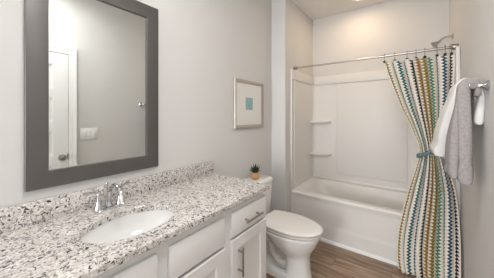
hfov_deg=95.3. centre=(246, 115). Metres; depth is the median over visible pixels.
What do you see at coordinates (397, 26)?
wall
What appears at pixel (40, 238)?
countertop
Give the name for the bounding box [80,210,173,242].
undermount sink
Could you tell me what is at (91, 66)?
wall mirror
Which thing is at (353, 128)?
shower surround
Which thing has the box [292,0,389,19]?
ceiling
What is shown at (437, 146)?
bath towel
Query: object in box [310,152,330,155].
shelf
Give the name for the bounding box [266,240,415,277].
floor
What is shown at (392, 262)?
trim
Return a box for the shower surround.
[290,46,459,221]
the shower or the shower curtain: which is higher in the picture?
the shower
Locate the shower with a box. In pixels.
[431,33,453,47]
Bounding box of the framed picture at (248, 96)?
[233,78,263,128]
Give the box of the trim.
[320,238,396,265]
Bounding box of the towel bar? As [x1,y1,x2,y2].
[468,80,490,90]
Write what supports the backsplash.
attached to the wall at (203, 45)
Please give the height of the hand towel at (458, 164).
0.579 m
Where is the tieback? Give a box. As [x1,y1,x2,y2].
[416,150,432,157]
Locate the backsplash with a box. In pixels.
[0,161,213,233]
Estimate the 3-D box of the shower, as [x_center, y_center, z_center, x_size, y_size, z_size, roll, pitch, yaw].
[1.900,-0.729,2.196,0.165,0.120,0.069,0,0,37]
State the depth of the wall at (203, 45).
1.74 m
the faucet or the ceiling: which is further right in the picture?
the ceiling
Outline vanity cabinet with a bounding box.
[95,191,265,277]
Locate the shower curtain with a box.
[384,54,460,277]
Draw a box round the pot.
[251,172,259,179]
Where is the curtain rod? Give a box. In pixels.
[293,43,458,69]
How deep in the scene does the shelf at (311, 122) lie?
3.14 m
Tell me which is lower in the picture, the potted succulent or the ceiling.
the potted succulent
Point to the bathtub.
(360, 217)
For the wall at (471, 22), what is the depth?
1.29 m
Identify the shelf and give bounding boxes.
[310,121,331,123]
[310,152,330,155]
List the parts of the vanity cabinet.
door, handle, drawer, door, handle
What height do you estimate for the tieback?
0.172 m
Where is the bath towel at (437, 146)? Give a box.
[429,78,484,156]
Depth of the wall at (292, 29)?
2.66 m
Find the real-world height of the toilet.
0.757 m
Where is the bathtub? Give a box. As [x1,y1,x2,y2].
[291,177,406,261]
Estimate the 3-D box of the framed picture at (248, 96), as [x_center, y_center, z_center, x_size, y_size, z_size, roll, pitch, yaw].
[0.029,-0.115,2.324,0.022,0.483,0.506,0,0,37]
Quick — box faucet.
[85,181,129,212]
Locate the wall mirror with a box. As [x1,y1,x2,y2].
[24,0,157,191]
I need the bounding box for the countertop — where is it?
[0,161,269,277]
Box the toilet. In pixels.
[244,174,322,277]
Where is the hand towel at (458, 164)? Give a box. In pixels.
[444,77,480,184]
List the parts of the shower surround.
panel, panel, panel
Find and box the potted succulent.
[249,164,259,179]
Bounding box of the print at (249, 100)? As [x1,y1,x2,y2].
[246,97,252,109]
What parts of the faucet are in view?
lever, handle, plate, spout, handle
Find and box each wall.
[0,0,271,212]
[272,0,312,211]
[313,0,448,76]
[449,0,493,277]
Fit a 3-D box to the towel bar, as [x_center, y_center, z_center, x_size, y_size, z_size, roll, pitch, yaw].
[1.339,-0.152,1.363,0.074,0.054,0.589,0,0,37]
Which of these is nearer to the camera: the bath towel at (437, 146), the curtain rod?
the bath towel at (437, 146)
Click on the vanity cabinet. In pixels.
(232, 243)

